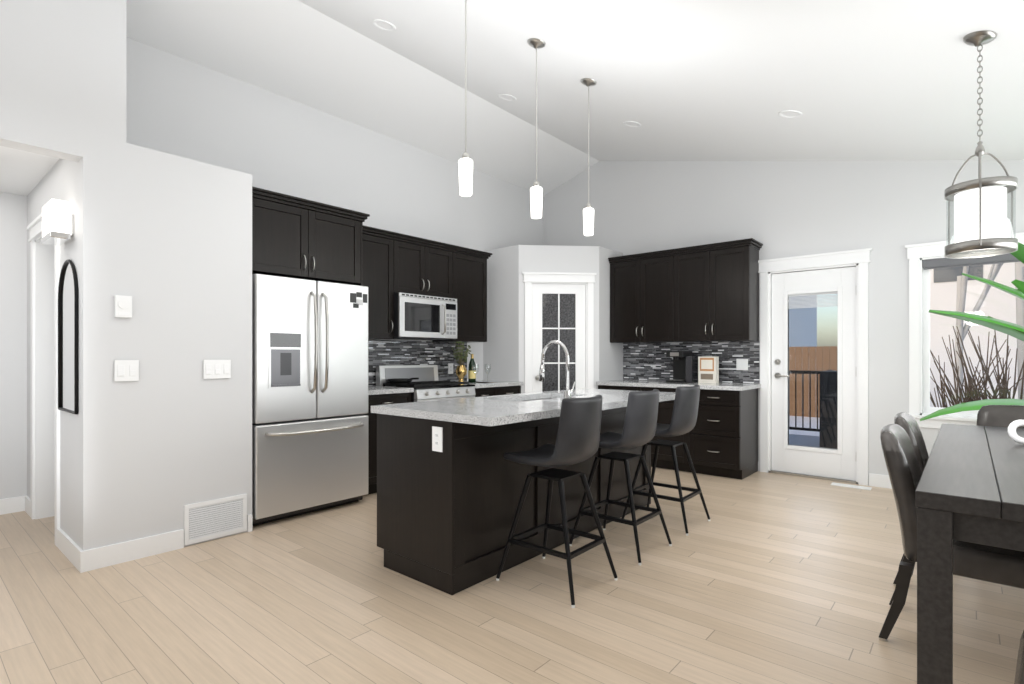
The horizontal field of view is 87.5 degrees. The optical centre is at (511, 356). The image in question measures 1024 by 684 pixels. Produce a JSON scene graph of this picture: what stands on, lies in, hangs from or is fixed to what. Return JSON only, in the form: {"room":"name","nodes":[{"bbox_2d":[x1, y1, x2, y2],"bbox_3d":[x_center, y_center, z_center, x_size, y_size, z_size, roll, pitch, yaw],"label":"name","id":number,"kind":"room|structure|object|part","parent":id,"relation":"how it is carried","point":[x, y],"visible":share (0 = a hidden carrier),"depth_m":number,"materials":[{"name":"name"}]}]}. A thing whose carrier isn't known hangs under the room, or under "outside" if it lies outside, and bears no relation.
{"room":"dining room and kitchen","nodes":[
{"label":"dining room and kitchen","id":0,"kind":"room"},
{"bbox_2d":[0,192,26,498],"bbox_3d":[-4.234,-0.810,3.728,0.150,4.000,1.250,0,0,41],"label":"wall","id":1,"kind":"structure","parent":0,"point":[13,345],"depth_m":4.10,"materials":[{"name":"white paint"}]},
{"bbox_2d":[0,495,28,514],"bbox_3d":[-4.122,1.133,3.731,0.015,0.115,1.100,0,0,40],"label":"baseboard","id":2,"kind":"structure","parent":1,"relation":"attached to","point":[21,503],"depth_m":4.08,"materials":[{"name":"white wood"}]},
{"bbox_2d":[0,0,82,161],"bbox_3d":[-2.786,-1.960,2.590,0.130,1.700,1.100,0,0,41],"label":"wall","id":3,"kind":"structure","parent":0,"point":[41,77],"depth_m":2.84,"materials":[{"name":"white paint"}]},
{"bbox_2d":[27,0,125,550],"bbox_3d":[-3.067,-0.810,3.685,1.980,4.000,0.200,0,0,41],"label":"wall","id":4,"kind":"structure","parent":0,"point":[90,186],"depth_m":3.05,"materials":[{"name":"white paint"}]},
{"bbox_2d":[27,213,59,546],"bbox_3d":[-3.146,0.112,3.730,1.000,2.157,0.234,0,0,41],"label":"door frame","id":5,"kind":"structure","parent":4,"relation":"attached to","point":[45,423],"depth_m":3.94,"materials":[{"name":"white"}]},
{"bbox_2d":[41,199,73,245],"bbox_3d":[-2.673,-0.786,3.144,0.290,0.217,0.110,0,0,41],"label":"sconce","id":6,"kind":"object","parent":4,"relation":"attached to","point":[57,225],"visible":1,"depth_m":3.06,"materials":[{"name":"silver metal"}]},
{"bbox_2d":[58,259,77,413],"bbox_3d":[-2.640,-0.125,3.175,0.468,0.908,0.018,0,0,41],"label":"arched mirror","id":7,"kind":"object","parent":4,"relation":"attached to","point":[68,342],"visible":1,"depth_m":3.18,"materials":[{"name":"clear glass"}]},
{"bbox_2d":[57,528,86,572],"bbox_3d":[-2.610,1.133,3.152,0.625,0.115,0.015,0,0,40],"label":"baseboard","id":8,"kind":"structure","parent":4,"relation":"attached to","point":[76,555],"depth_m":3.08,"materials":[{"name":"white"}]},
{"bbox_2d":[114,295,131,317],"bbox_3d":[-2.250,-0.292,3.095,0.026,0.125,0.080,0,0,41],"label":"thermostat","id":9,"kind":"object","parent":4,"relation":"attached to","point":[122,306],"visible":0.98,"depth_m":3.08,"materials":[{"name":"white plastic"}]},
{"bbox_2d":[126,143,251,546],"bbox_3d":[-2.293,-0.030,3.628,0.730,2.440,0.720,0,0,41],"label":"wall","id":10,"kind":"structure","parent":0,"point":[188,288],"depth_m":3.35,"materials":[{"name":"white paint"}]},
{"bbox_2d":[114,360,138,380],"bbox_3d":[-2.241,0.079,3.109,0.010,0.122,0.118,0,0,41],"label":"light switch","id":11,"kind":"object","parent":10,"relation":"attached to","point":[126,370],"visible":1,"depth_m":3.11,"materials":[{"name":"white plastic"}]},
{"bbox_2d":[88,529,183,570],"bbox_3d":[-2.202,1.133,3.160,0.015,0.115,0.465,0,0,40],"label":"baseboard","id":12,"kind":"structure","parent":10,"relation":"attached to","point":[100,557],"depth_m":3.14,"materials":[{"name":"white wood"}]},
{"bbox_2d":[184,494,246,545],"bbox_3d":[-1.927,1.053,3.486,0.010,0.250,0.380,0,0,41],"label":"air vent","id":13,"kind":"object","parent":10,"relation":"in","point":[211,519],"visible":1,"depth_m":3.48,"materials":[{"name":"white metal"}]},
{"bbox_2d":[203,360,230,378],"bbox_3d":[-1.921,0.079,3.485,0.010,0.122,0.165,0,0,41],"label":"light switch","id":14,"kind":"object","parent":10,"relation":"attached to","point":[214,369],"visible":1,"depth_m":3.48,"materials":[{"name":"white plastic"}]},
{"bbox_2d":[126,37,543,385],"bbox_3d":[-1.189,-0.810,5.598,0.150,4.000,5.150,0,0,41],"label":"wall","id":15,"kind":"structure","parent":0,"point":[188,109],"depth_m":4.81,"materials":[{"name":"white paint"}]},
{"bbox_2d":[252,190,363,285],"bbox_3d":[-1.794,-0.881,4.294,0.616,0.542,0.931,0,0,41],"label":"upper cabinet","id":16,"kind":"object","parent":15,"relation":"attached to","point":[299,240],"depth_m":4.08,"materials":[{"name":"black wood"}]},
{"label":"decorative tray","id":17,"kind":"object","parent":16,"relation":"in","visible":0},
{"bbox_2d":[468,354,475,381],"bbox_3d":[-0.443,0.122,5.941,0.087,0.314,0.087,0,0,41],"label":"bottle","id":18,"kind":"object","parent":17,"relation":"on","point":[471,376],"visible":0.88,"depth_m":5.91,"materials":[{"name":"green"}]},
{"bbox_2d":[364,230,399,293],"bbox_3d":[-1.398,-0.871,4.982,0.326,0.522,0.595,0,0,41],"label":"upper cabinet","id":19,"kind":"object","parent":15,"relation":"attached to","point":[381,251],"depth_m":4.96,"materials":[{"name":"black wood"}]},
{"bbox_2d":[368,290,395,341],"bbox_3d":[-1.416,-0.390,4.960,0.326,0.440,0.537,0,0,41],"label":"upper cabinet","id":20,"kind":"object","parent":15,"relation":"attached to","point":[380,306],"depth_m":4.96,"materials":[{"name":"black wood"}]},
{"bbox_2d":[400,238,455,298],"bbox_3d":[-0.995,-0.871,5.453,0.326,0.522,0.760,0,0,41],"label":"upper cabinet","id":21,"kind":"object","parent":15,"relation":"attached to","point":[426,268],"depth_m":5.37,"materials":[{"name":"black wood"}]},
{"bbox_2d":[394,292,456,339],"bbox_3d":[-0.943,-0.395,5.408,0.458,0.425,0.746,0,0,41],"label":"microwave","id":22,"kind":"object","parent":21,"relation":"attached to","point":[420,317],"visible":0.9,"depth_m":5.25,"materials":[{"name":"grey metal"}]},
{"bbox_2d":[448,363,452,373],"bbox_3d":[-0.693,0.131,6.046,0.009,0.118,0.075,0,0,41],"label":"outlet","id":23,"kind":"object","parent":15,"relation":"attached to","point":[450,368],"visible":1,"depth_m":6.04,"materials":[{"name":"white plastic"}]},
{"bbox_2d":[432,302,486,341],"bbox_3d":[-0.576,-0.390,5.944,0.326,0.440,0.530,0,0,41],"label":"upper cabinet","id":24,"kind":"object","parent":15,"relation":"attached to","point":[471,316],"depth_m":5.86,"materials":[{"name":"black wood"}]},
{"bbox_2d":[456,250,487,305],"bbox_3d":[-0.595,-0.871,5.922,0.326,0.522,0.588,0,0,41],"label":"upper cabinet","id":25,"kind":"object","parent":15,"relation":"attached to","point":[471,269],"depth_m":5.85,"materials":[{"name":"black wood"}]},
{"bbox_2d":[451,341,470,381],"bbox_3d":[-0.552,0.052,5.793,0.233,0.455,0.207,0,0,41],"label":"vase","id":26,"kind":"object","parent":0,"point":[461,371],"visible":0.94,"depth_m":5.74,"materials":[{"name":"gold metal"}]},
{"bbox_2d":[0,467,1023,683],"bbox_3d":[-0.952,1.220,1.911,7.600,0.060,10.150,0,0,41],"label":"floor","id":27,"kind":"structure","parent":0,"point":[759,577],"depth_m":2.53,"materials":[{"name":"brown wood"}]},
{"bbox_2d":[252,274,367,525],"bbox_3d":[-1.706,0.302,4.223,0.791,1.775,0.910,0,0,41],"label":"fridge","id":28,"kind":"object","parent":27,"relation":"on","point":[309,394],"visible":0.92,"depth_m":3.95,"materials":[{"name":"grey metal"}]},
{"bbox_2d":[359,394,410,499],"bbox_3d":[-1.315,0.756,4.870,0.596,0.868,0.532,0,0,41],"label":"base cabinet","id":29,"kind":"object","parent":27,"relation":"on","point":[373,399],"depth_m":4.58,"materials":[{"name":"black wood"}]},
{"bbox_2d":[368,386,413,393],"bbox_3d":[-1.302,0.300,4.859,0.631,0.040,0.528,0,0,41],"label":"countertop","id":30,"kind":"structure","parent":29,"relation":"on","point":[371,389],"depth_m":4.76,"materials":[{"name":"white stone"}]},
{"bbox_2d":[376,365,475,401],"bbox_3d":[-0.831,0.637,5.313,0.695,1.105,0.750,0,0,41],"label":"range","id":31,"kind":"object","parent":27,"relation":"on","point":[427,385],"visible":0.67,"depth_m":5.26,"materials":[{"name":"silver metal"}]},
{"bbox_2d":[387,378,418,382],"bbox_3d":[-1.018,0.222,5.163,0.447,0.062,0.250,0,0,41],"label":"skillet","id":32,"kind":"object","parent":31,"relation":"on","point":[401,380],"visible":1,"depth_m":5.13,"materials":[{"name":"black metal"}]},
{"bbox_2d":[475,386,520,396],"bbox_3d":[-0.383,0.756,5.962,0.596,0.868,0.800,0,0,41],"label":"base cabinet","id":33,"kind":"object","parent":27,"relation":"on","point":[488,390],"depth_m":5.77,"materials":[{"name":"black wood"}]},
{"bbox_2d":[469,380,522,389],"bbox_3d":[-0.368,0.300,5.952,0.631,0.040,0.799,0,0,41],"label":"countertop","id":34,"kind":"structure","parent":33,"relation":"on","point":[478,386],"depth_m":5.70,"materials":[{"name":"white stone"}]},
{"bbox_2d":[371,408,650,594],"bbox_3d":[0.168,0.756,3.709,0.648,0.868,2.196,0,0,41],"label":"kitchen island","id":35,"kind":"object","parent":27,"relation":"on","point":[445,518],"depth_m":2.92,"materials":[{"name":"black wood"}]},
{"bbox_2d":[432,426,442,451],"bbox_3d":[-0.382,0.419,2.729,0.075,0.125,0.009,0,0,41],"label":"outlet","id":36,"kind":"object","parent":35,"relation":"attached to","point":[437,439],"visible":1,"depth_m":2.73,"materials":[{"name":"white plastic"}]},
{"bbox_2d":[371,388,674,427],"bbox_3d":[0.272,0.300,3.621,0.940,0.040,2.240,0,0,41],"label":"island countertop","id":37,"kind":"structure","parent":35,"relation":"on","point":[486,411],"depth_m":3.03,"materials":[{"name":"white stone"}]},
{"bbox_2d":[538,340,574,397],"bbox_3d":[0.311,0.081,3.703,0.269,0.398,0.107,0,0,41],"label":"faucet","id":38,"kind":"object","parent":37,"relation":"on","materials":[{"name":"silver metal"}]},
{"bbox_2d":[496,395,617,607],"bbox_3d":[0.239,0.695,2.852,0.501,0.989,0.430,0,0,41],"label":"stool","id":39,"kind":"object","parent":27,"relation":"on","point":[578,436],"visible":0.98,"depth_m":2.72,"materials":[{"name":"leather"}]},
{"bbox_3d":[0.248,0.383,2.844,0.443,0.372,0.432,0,0,40],"label":"seat","id":40,"kind":"part","parent":39,"relation":"part of","materials":[{"name":"leather"}]},
{"bbox_3d":[0.239,0.905,2.852,0.501,0.570,0.430,0,0,40],"label":"frame","id":41,"kind":"part","parent":39,"relation":"part of","materials":[{"name":"black metal"}]},
{"bbox_2d":[569,389,671,564],"bbox_3d":[0.684,0.695,3.372,0.499,0.989,0.429,0,0,41],"label":"stool","id":42,"kind":"object","parent":27,"relation":"on","point":[640,424],"visible":0.92,"depth_m":3.23,"materials":[{"name":"leather"}]},
{"bbox_3d":[0.693,0.383,3.365,0.443,0.372,0.431,0,0,40],"label":"seat","id":43,"kind":"part","parent":42,"relation":"part of","materials":[{"name":"leather"}]},
{"bbox_3d":[0.684,0.905,3.372,0.500,0.570,0.429,0,0,40],"label":"frame","id":44,"kind":"part","parent":42,"relation":"part of","materials":[{"name":"black metal"}]},
{"bbox_2d":[598,386,687,471],"bbox_3d":[1.587,0.756,6.020,1.074,0.868,0.596,0,0,41],"label":"base cabinet","id":45,"kind":"object","parent":27,"relation":"on","point":[665,408],"depth_m":5.62,"materials":[{"name":"black wood"}]},
{"bbox_2d":[622,385,709,535],"bbox_3d":[1.117,0.695,3.879,0.502,0.989,0.432,0,0,41],"label":"stool","id":46,"kind":"object","parent":27,"relation":"on","point":[685,412],"visible":0.83,"depth_m":3.72,"materials":[{"name":"leather"}]},
{"bbox_3d":[1.125,0.383,3.872,0.444,0.372,0.433,0,0,40],"label":"seat","id":47,"kind":"part","parent":46,"relation":"part of","materials":[{"name":"leather"}]},
{"bbox_3d":[1.117,0.905,3.879,0.502,0.570,0.432,0,0,40],"label":"frame","id":48,"kind":"part","parent":46,"relation":"part of","materials":[{"name":"black metal"}]},
{"bbox_2d":[688,390,757,479],"bbox_3d":[2.164,0.756,5.527,0.558,0.868,0.596,0,0,41],"label":"base cabinet","id":49,"kind":"object","parent":27,"relation":"on","point":[723,441],"depth_m":5.28,"materials":[{"name":"black wood"}]},
{"bbox_2d":[596,378,759,389],"bbox_3d":[1.774,0.300,5.830,1.604,0.040,0.641,0,0,41],"label":"countertop","id":50,"kind":"structure","parent":49,"relation":"on","point":[626,381],"depth_m":5.59,"materials":[{"name":"white stone"}]},
{"bbox_2d":[666,351,691,382],"bbox_3d":[1.855,0.107,5.921,0.200,0.344,0.267,0,0,41],"label":"coffee maker","id":51,"kind":"object","parent":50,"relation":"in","point":[679,366],"visible":0.85,"depth_m":5.90,"materials":[{"name":"black plastic"}]},
{"bbox_2d":[686,356,698,382],"bbox_3d":[1.973,0.135,5.850,0.068,0.290,0.200,0,0,41],"label":"reservoir","id":52,"kind":"object","parent":51,"relation":"attached to","point":[692,368],"visible":0.81,"depth_m":5.79,"materials":[{"name":"grey plastic"}]},
{"bbox_2d":[698,357,718,383],"bbox_3d":[2.107,0.137,5.733,0.066,0.285,0.200,0,0,-42],"label":"decor","id":53,"kind":"object","parent":50,"relation":"on","point":[708,369],"visible":1,"depth_m":5.70,"materials":[{"name":"beige"}]},
{"bbox_2d":[830,482,871,489],"bbox_3d":[3.114,1.186,4.909,0.310,0.008,0.110,0,0,41],"label":"floor vent","id":54,"kind":"object","parent":27,"relation":"in","point":[852,486],"visible":1,"depth_m":4.89,"materials":[{"name":"white plastic"}]},
{"bbox_2d":[893,412,928,585],"bbox_3d":[2.337,0.749,2.751,0.599,0.882,0.450,0,0,41],"label":"dining chair","id":55,"kind":"object","parent":27,"relation":"on","point":[907,422],"visible":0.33,"depth_m":2.85,"materials":[{"name":"leather"}]},
{"bbox_2d":[879,424,1023,640],"bbox_3d":[1.897,0.749,2.220,0.599,0.882,0.450,0,0,41],"label":"dining chair","id":56,"kind":"object","parent":27,"relation":"on","point":[998,565],"visible":0.73,"depth_m":2.18,"materials":[{"name":"leather"}]},
{"bbox_2d":[915,423,1023,683],"bbox_3d":[2.434,0.810,2.261,1.025,0.760,2.300,0,0,41],"label":"dining table","id":57,"kind":"object","parent":27,"relation":"on","point":[970,488],"visible":0.98,"depth_m":1.70,"materials":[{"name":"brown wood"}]},
{"bbox_2d":[1007,420,1023,443],"bbox_3d":[2.558,0.368,2.580,0.244,0.118,0.124,0,0,41],"label":"knot","id":58,"kind":"object","parent":57,"relation":"on","point":[1013,426],"visible":1,"depth_m":2.63,"materials":[{"name":"white ceramic"}]},
{"bbox_2d":[920,399,1023,420],"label":"leaf","id":59,"kind":"object","parent":27,"relation":"on","point":[974,405],"depth_m":3.88,"materials":[{"name":"green plant"}]},
{"bbox_2d":[929,310,1023,340],"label":"leaf","id":60,"kind":"object","parent":27,"relation":"on","point":[1012,329],"depth_m":3.81,"materials":[{"name":"green plant"}]},
{"bbox_2d":[962,273,1023,299],"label":"leaf","id":61,"kind":"object","parent":27,"relation":"on","point":[1019,292],"depth_m":3.89,"materials":[{"name":"green plant"}]},
{"bbox_2d":[976,405,1023,427],"bbox_3d":[3.067,0.749,3.199,0.450,0.882,0.599,0,0,41],"label":"dining chair","id":62,"kind":"object","parent":27,"relation":"on","point":[998,415],"visible":0.21,"depth_m":3.43,"materials":[{"name":"leather"}]},
{"bbox_2d":[1011,242,1023,263],"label":"banana plant","id":63,"kind":"object","parent":27,"relation":"on","point":[1019,254],"depth_m":3.66,"materials":[{"name":"green plant"}]},
{"bbox_2d":[1014,631,1023,683],"bbox_3d":[0.998,0.749,0.786,0.450,0.882,0.599,0,0,36],"label":"dining chair","id":64,"kind":"object","parent":27,"relation":"on","point":[1019,676],"visible":1,"depth_m":0.72,"materials":[{"name":"leather"}]},
{"bbox_2d":[0,0,1023,195],"bbox_3d":[-0.808,-1.926,1.887,7.450,1.429,10.400,0,0,41],"label":"ceiling","id":65,"kind":"structure","parent":0,"point":[703,80],"depth_m":3.92,"materials":[{"name":"white paint"}]},
{"bbox_2d":[372,19,395,31],"bbox_3d":[-0.935,-2.420,3.902,0.172,0.045,0.176,0,0,41],"label":"recessed light","id":66,"kind":"object","parent":65,"relation":"in","point":[375,21],"visible":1,"depth_m":3.90,"materials":[{"name":"white"}]},
{"bbox_2d":[459,0,472,196],"bbox_3d":[-0.278,-1.594,3.209,0.129,1.239,0.132,0,0,41],"label":"pendant light","id":67,"kind":"object","parent":65,"relation":"hanging from","point":[465,173],"visible":1,"depth_m":3.19,"materials":[{"name":"white glass"}]},
{"bbox_3d":[-0.277,-1.077,3.209,0.088,0.207,0.088,0,0,40],"label":"lamp shade","id":68,"kind":"part","parent":67,"relation":"part of","materials":[{"name":"white glass"}]},
{"bbox_2d":[498,94,516,100],"bbox_3d":[-0.043,-2.429,5.008,0.172,0.045,0.176,0,0,41],"label":"recessed light","id":69,"kind":"object","parent":65,"relation":"in","point":[501,95],"visible":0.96,"depth_m":5.00,"materials":[{"name":"white"}]},
{"bbox_2d":[527,38,545,218],"bbox_3d":[0.171,-1.594,3.734,0.129,1.239,0.132,0,0,41],"label":"pendant light","id":70,"kind":"object","parent":65,"relation":"hanging from","point":[536,193],"visible":1,"depth_m":3.71,"materials":[{"name":"white glass"}]},
{"bbox_3d":[0.171,-1.077,3.734,0.088,0.207,0.088,0,0,40],"label":"lamp shade","id":71,"kind":"part","parent":70,"relation":"part of","materials":[{"name":"white glass"}]},
{"bbox_2d":[580,78,596,235],"bbox_3d":[0.611,-1.595,4.265,0.129,1.241,0.132,0,0,41],"label":"pendant light","id":72,"kind":"object","parent":65,"relation":"hanging from","point":[588,217],"visible":1,"depth_m":4.24,"materials":[{"name":"white glass"}]},
{"bbox_3d":[0.611,-1.077,4.265,0.088,0.207,0.088,0,0,40],"label":"lamp shade","id":73,"kind":"part","parent":72,"relation":"part of","materials":[{"name":"white glass"}]},
{"bbox_2d":[623,121,640,127],"bbox_3d":[1.153,-2.233,5.130,0.172,0.045,0.176,0,0,41],"label":"recessed light","id":74,"kind":"object","parent":65,"relation":"in","point":[638,125],"visible":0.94,"depth_m":5.12,"materials":[{"name":"white"}]},
{"bbox_2d":[778,110,801,118],"bbox_3d":[2.184,-1.905,4.197,0.172,0.045,0.176,0,0,41],"label":"recessed light","id":75,"kind":"object","parent":65,"relation":"in","point":[780,114],"visible":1,"depth_m":4.19,"materials":[{"name":"white"}]},
{"bbox_2d":[944,30,1017,258],"bbox_3d":[2.403,-1.097,2.744,0.284,1.129,0.289,0,0,41],"label":"drum chandelier","id":76,"kind":"object","parent":65,"relation":"hanging from","point":[980,221],"visible":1,"depth_m":2.69,"materials":[{"name":"white glass"}]},
{"bbox_3d":[2.405,-0.711,2.746,0.268,0.258,0.268,0,0,40],"label":"glass","id":77,"kind":"part","parent":76,"relation":"part of","materials":[{"name":"white glass"}]},
{"bbox_2d":[483,245,622,392],"bbox_3d":[0.511,-0.045,6.534,1.220,2.470,1.220,0,0,41],"label":"wall","id":78,"kind":"structure","parent":0,"point":[504,351],"depth_m":6.20,"materials":[{"name":"white paint"}]},
{"bbox_2d":[532,284,584,392],"bbox_3d":[0.532,0.172,6.162,0.464,2.024,0.485,0,0,41],"label":"pantry door","id":79,"kind":"structure","parent":78,"relation":"in","point":[558,312],"depth_m":6.16,"materials":[{"name":"white wood"}]},
{"bbox_2d":[522,272,596,392],"bbox_3d":[0.539,0.112,6.172,0.856,2.157,0.134,0,0,-5],"label":"door frame","id":80,"kind":"structure","parent":78,"relation":"attached to","point":[586,279],"depth_m":6.12,"materials":[{"name":"white wood"}]},
{"bbox_2d":[544,160,1023,484],"bbox_3d":[2.830,-0.810,5.454,6.450,4.000,0.150,0,0,41],"label":"wall","id":81,"kind":"structure","parent":0,"point":[886,211],"depth_m":5.27,"materials":[{"name":"white paint"}]},
{"bbox_2d":[609,250,679,345],"bbox_3d":[1.589,-0.651,6.196,0.848,0.962,0.326,0,0,41],"label":"upper cabinet","id":82,"kind":"object","parent":81,"relation":"attached to","point":[645,290],"depth_m":6.06,"materials":[{"name":"black wood"}]},
{"bbox_2d":[680,242,759,341],"bbox_3d":[2.146,-0.651,5.720,0.848,0.962,0.326,0,0,41],"label":"upper cabinet","id":83,"kind":"object","parent":81,"relation":"attached to","point":[701,300],"depth_m":5.53,"materials":[{"name":"black wood"}]},
{"bbox_2d":[736,359,747,369],"bbox_3d":[2.442,0.081,5.670,0.118,0.118,0.010,0,0,41],"label":"outlet","id":84,"kind":"object","parent":81,"relation":"attached to","point":[741,364],"depth_m":5.67,"materials":[{"name":"white plastic"}]},
{"bbox_2d":[772,266,855,480],"bbox_3d":[2.968,0.158,5.270,0.762,2.025,0.116,0,0,41],"label":"patio door","id":85,"kind":"structure","parent":81,"relation":"in","point":[839,462],"depth_m":5.26,"materials":[{"name":"white"}]},
{"bbox_2d":[758,248,871,485],"bbox_3d":[2.982,0.094,5.300,1.000,2.192,0.186,0,0,41],"label":"door frame","id":86,"kind":"structure","parent":81,"relation":"attached to","point":[859,259],"depth_m":5.18,"materials":[{"name":"white wood"}]},
{"bbox_2d":[869,473,891,488],"bbox_3d":[4.200,1.133,4.176,2.365,0.115,0.015,0,0,40],"label":"baseboard","id":87,"kind":"structure","parent":81,"relation":"attached to","point":[876,480],"depth_m":4.88,"materials":[{"name":"white"}]},
{"bbox_2d":[905,232,1023,427],"bbox_3d":[4.294,-0.189,4.173,1.970,1.607,0.195,0,0,41],"label":"window","id":88,"kind":"structure","parent":81,"relation":"in","point":[917,254],"depth_m":4.70,"materials":[{"name":"white wood"}]},
{"label":"outside","id":89,"kind":"structure","parent":0,"visible":0},
{"bbox_2d":[789,416,819,435],"bbox_3d":[28.340,1.515,23.119,38.000,0.050,59.849,0,0,41],"label":"ground","id":90,"kind":"structure","parent":89,"point":[802,432],"depth_m":11.63,"materials":[{"name":"white"}]},
{"bbox_2d":[789,295,816,346],"bbox_3d":[10.057,-2.760,29.429,10.600,8.500,10.600,0,0,41],"label":"house","id":91,"kind":"structure","parent":90,"relation":"on","point":[793,342],"depth_m":27.55,"materials":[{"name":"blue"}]},
{"bbox_2d":[789,370,837,448],"bbox_3d":[3.763,0.840,6.893,2.100,1.300,3.249,0,0,41],"label":"railing","id":92,"kind":"object","parent":90,"relation":"on","point":[824,410],"depth_m":7.13,"materials":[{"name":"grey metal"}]},
{"bbox_2d":[789,346,837,417],"bbox_3d":[5.327,0.615,15.098,9.420,1.750,0.060,0,0,41],"label":"fence","id":93,"kind":"object","parent":90,"relation":"on","point":[805,360],"depth_m":13.30,"materials":[{"name":"brown wood"}]},
{"bbox_2d":[930,262,1017,406],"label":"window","id":94,"kind":"structure","parent":90,"relation":"on","point":[1002,300],"depth_m":13.93,"materials":[{"name":"white"}]},
{"bbox_2d":[930,332,1020,407],"bbox_3d":[7.996,0.521,9.386,1.493,1.960,1.425,0,0,41],"label":"shrub","id":95,"kind":"object","parent":90,"relation":"on","point":[951,394],"depth_m":9.36,"materials":[{"name":"brown plant"}]},
{"bbox_2d":[954,263,1003,403],"bbox_3d":[9.250,-1.658,10.556,3.225,6.301,3.009,0,0,41],"label":"tree","id":96,"kind":"object","parent":90,"relation":"on","point":[963,332],"depth_m":10.88,"materials":[{"name":"grey plant"}]},
{"bbox_2d":[953,326,1023,400],"bbox_3d":[7.487,0.500,7.990,1.399,2.007,1.529,0,0,41],"label":"shrub","id":97,"kind":"object","parent":90,"relation":"on","point":[1005,381],"depth_m":8.12,"materials":[{"name":"brown plant"}]},
{"bbox_2d":[1015,262,1023,399],"bbox_3d":[8.309,-2.517,8.532,3.538,8.018,3.904,0,0,41],"label":"tree","id":98,"kind":"object","parent":90,"relation":"on","point":[1020,311],"depth_m":8.98,"materials":[{"name":"grey plant"}]}
]}

